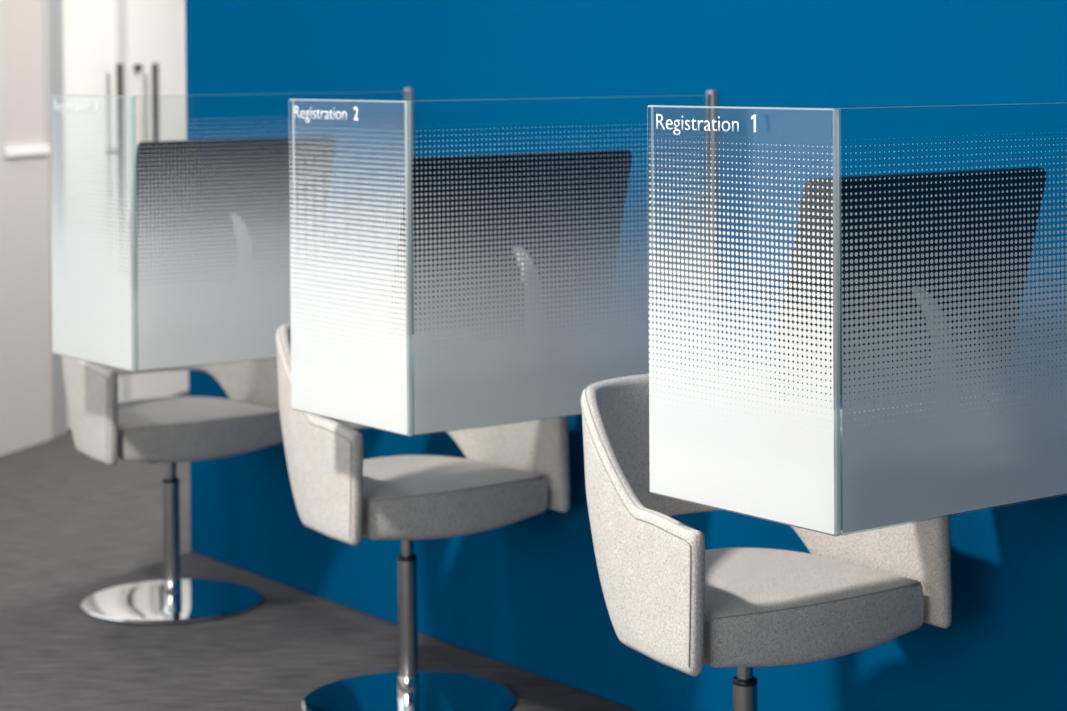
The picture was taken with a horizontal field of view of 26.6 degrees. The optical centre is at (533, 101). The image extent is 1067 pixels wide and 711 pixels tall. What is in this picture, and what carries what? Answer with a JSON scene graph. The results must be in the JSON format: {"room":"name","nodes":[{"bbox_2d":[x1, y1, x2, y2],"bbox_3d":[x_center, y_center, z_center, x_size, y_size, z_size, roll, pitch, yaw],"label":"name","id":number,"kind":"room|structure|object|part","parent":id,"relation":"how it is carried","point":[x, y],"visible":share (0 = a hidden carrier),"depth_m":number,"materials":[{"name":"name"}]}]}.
{"room":"registration area","nodes":[
{"label":"registration area","id":0,"kind":"room"},
{"bbox_2d":[0,0,51,455],"bbox_3d":[-2.411,-0.116,6.234,0.140,2.750,9.900,0,1,17],"label":"wall","id":1,"kind":"structure","parent":0,"point":[25,267],"depth_m":7.97,"materials":[{"name":"grey paint"}]},
{"bbox_2d":[4,0,49,157],"bbox_3d":[-1.805,-0.516,7.979,0.044,1.420,0.295,0,1,17],"label":"window","id":2,"kind":"structure","parent":1,"relation":"in","point":[24,70],"depth_m":8.00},
{"bbox_3d":[-1.790,0.178,7.988,0.024,0.032,0.295,0,1,17],"label":"sill","id":3,"kind":"part","parent":2,"relation":"part of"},
{"bbox_2d":[48,0,66,438],"bbox_3d":[-1.796,0.045,8.213,0.140,2.350,0.113,0,1,17],"label":"trim","id":4,"kind":"structure","parent":1,"relation":"attached to","point":[55,7],"depth_m":8.20,"materials":[{"name":"grey metal"}]},
{"bbox_2d":[63,0,133,428],"bbox_3d":[-1.638,0.037,8.523,0.108,2.337,0.566,0,1,17],"label":"door","id":5,"kind":"structure","parent":1,"relation":"in","point":[96,33],"depth_m":8.55,"materials":[{"name":"white metal"}]},
{"bbox_3d":[-1.590,0.324,8.609,0.070,0.935,0.026,0,1,23],"label":"handle","id":6,"kind":"part","parent":5,"relation":"part of","materials":[{"name":"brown metal"}]},
{"bbox_2d":[130,0,188,399],"bbox_3d":[-1.461,0.026,9.092,0.108,2.337,0.615,0,1,17],"label":"door","id":7,"kind":"structure","parent":1,"relation":"in","point":[157,27],"depth_m":9.02,"materials":[{"name":"white metal"}]},
{"bbox_3d":[-1.503,0.319,8.890,0.070,0.935,0.026,0,1,23],"label":"handle","id":8,"kind":"part","parent":7,"relation":"part of","materials":[{"name":"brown metal"}]},
{"bbox_2d":[0,391,636,710],"bbox_3d":[-0.604,1.337,3.883,8.261,0.100,11.970,-1,1,-37],"label":"floor","id":9,"kind":"structure","parent":0,"point":[74,526],"depth_m":5.39,"materials":[{"name":"grey carpet"}]},
{"bbox_2d":[62,280,283,623],"bbox_3d":[-0.917,0.858,5.668,0.548,0.799,0.480,-1,1,-36],"label":"swivel chair","id":10,"kind":"object","parent":9,"relation":"on","point":[171,430],"visible":0.58,"depth_m":5.55,"materials":[{"name":"beige fabric"}]},
{"bbox_3d":[-0.906,0.814,5.651,0.439,0.112,0.427,-1,1,-36],"label":"seat","id":11,"kind":"part","parent":10,"relation":"part of","materials":[{"name":"grey fabric"}]},
{"bbox_2d":[275,313,570,710],"bbox_3d":[-0.275,0.869,4.764,0.548,0.799,0.480,-1,1,-37],"label":"swivel chair","id":12,"kind":"object","parent":9,"relation":"on","point":[512,472],"visible":0.69,"depth_m":4.68,"materials":[{"name":"beige fabric"}]},
{"bbox_3d":[-0.263,0.825,4.747,0.439,0.112,0.427,-1,1,-37],"label":"seat","id":13,"kind":"part","parent":12,"relation":"part of","materials":[{"name":"grey fabric"}]},
{"bbox_2d":[580,368,951,710],"bbox_3d":[0.346,0.881,3.800,0.548,0.799,0.480,-1,1,-33],"label":"swivel chair","id":14,"kind":"object","parent":9,"relation":"on","point":[685,606],"visible":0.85,"depth_m":3.66,"materials":[{"name":"grey fabric"}]},
{"bbox_3d":[0.357,0.837,3.782,0.439,0.112,0.427,-1,1,-33],"label":"seat","id":15,"kind":"part","parent":14,"relation":"part of","materials":[{"name":"grey fabric"}]},
{"bbox_2d":[185,0,1066,710],"bbox_3d":[1.473,-0.089,3.074,0.140,2.750,7.983,-1,1,-37],"label":"wall","id":16,"kind":"structure","parent":0,"point":[527,594],"depth_m":4.62,"materials":[{"name":"blue paint"}]},
{"bbox_2d":[50,87,412,371],"bbox_3d":[-0.700,0.276,5.280,0.733,0.610,0.416,-1,1,-37],"label":"privacy screen","id":17,"kind":"object","parent":16,"relation":"attached to","point":[174,331],"visible":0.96,"depth_m":5.04,"materials":[{"name":"clear glass with frosted dot and stripe film"},{"name":"aluminium"}]},
{"bbox_2d":[51,118,131,370],"bbox_3d":[-0.995,0.287,5.064,0.001,0.594,0.406,-1,1,-37],"label":"print","id":18,"kind":"object","parent":17,"relation":"attached to","point":[93,332],"depth_m":5.06},
{"bbox_2d":[125,136,335,298],"bbox_3d":[-0.669,0.285,5.302,0.628,0.400,0.206,-1,1,-37],"label":"monitor","id":19,"kind":"object","parent":17,"relation":"on","point":[282,140],"visible":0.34,"depth_m":5.21,"materials":[{"name":"black plastic"}]},
{"bbox_3d":[-0.675,0.371,5.219,0.040,0.218,0.077,-1,1,-37],"label":"stand arm","id":20,"kind":"part","parent":19,"relation":"part of"},
{"bbox_2d":[136,111,404,369],"bbox_3d":[-0.574,0.283,5.120,0.716,0.594,0.001,-1,1,-37],"label":"print","id":21,"kind":"object","parent":17,"relation":"attached to","point":[216,329],"depth_m":5.04},
{"bbox_2d":[289,90,718,436],"bbox_3d":[-0.054,0.287,4.409,0.733,0.610,0.416,-1,1,-37],"label":"privacy screen","id":22,"kind":"object","parent":16,"relation":"attached to","point":[437,386],"visible":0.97,"depth_m":4.19,"materials":[{"name":"clear glass with frosted dot and stripe film"},{"name":"aluminium"}]},
{"bbox_2d":[290,122,406,434],"bbox_3d":[-0.349,0.298,4.192,0.001,0.594,0.406,-1,1,-37],"label":"print","id":23,"kind":"object","parent":22,"relation":"attached to","point":[367,387],"depth_m":4.18},
{"bbox_2d":[387,149,631,360],"bbox_3d":[-0.007,0.297,4.355,0.628,0.400,0.206,-1,1,-37],"label":"monitor","id":24,"kind":"object","parent":22,"relation":"on","point":[594,153],"visible":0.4,"depth_m":4.27,"materials":[{"name":"black plastic"}]},
{"bbox_3d":[-0.013,0.383,4.271,0.040,0.218,0.077,-1,1,-37],"label":"stand arm","id":25,"kind":"part","parent":24,"relation":"part of"},
{"bbox_2d":[412,119,712,433],"bbox_3d":[0.073,0.294,4.248,0.716,0.594,0.001,-1,1,-37],"label":"print","id":26,"kind":"object","parent":22,"relation":"attached to","point":[455,389],"depth_m":4.19},
{"bbox_2d":[647,105,1066,535],"bbox_3d":[0.593,0.297,3.537,0.733,0.610,0.416,-1,1,-37],"label":"privacy screen","id":27,"kind":"object","parent":16,"relation":"attached to","point":[778,467],"visible":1,"depth_m":3.30,"materials":[{"name":"clear glass"}]},
{"bbox_2d":[648,136,833,533],"bbox_3d":[0.298,0.308,3.321,0.001,0.594,0.406,-1,1,-37],"label":"print","id":28,"kind":"object","parent":27,"relation":"attached to","point":[716,460],"depth_m":3.31},
{"bbox_2d":[770,167,1046,435],"bbox_3d":[0.613,0.307,3.517,0.628,0.400,0.206,-1,1,-37],"label":"monitor","id":29,"kind":"object","parent":27,"relation":"on","point":[1022,174],"visible":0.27,"depth_m":3.43,"materials":[{"name":"black plastic"}]},
{"bbox_3d":[0.606,0.393,3.434,0.040,0.218,0.077,-1,1,-37],"label":"stand arm","id":30,"kind":"part","parent":29,"relation":"part of"},
{"bbox_2d":[841,133,1066,533],"bbox_3d":[0.719,0.304,3.377,0.716,0.594,0.001,-1,1,-37],"label":"print","id":31,"kind":"object","parent":27,"relation":"attached to","point":[911,472],"depth_m":3.30}
]}

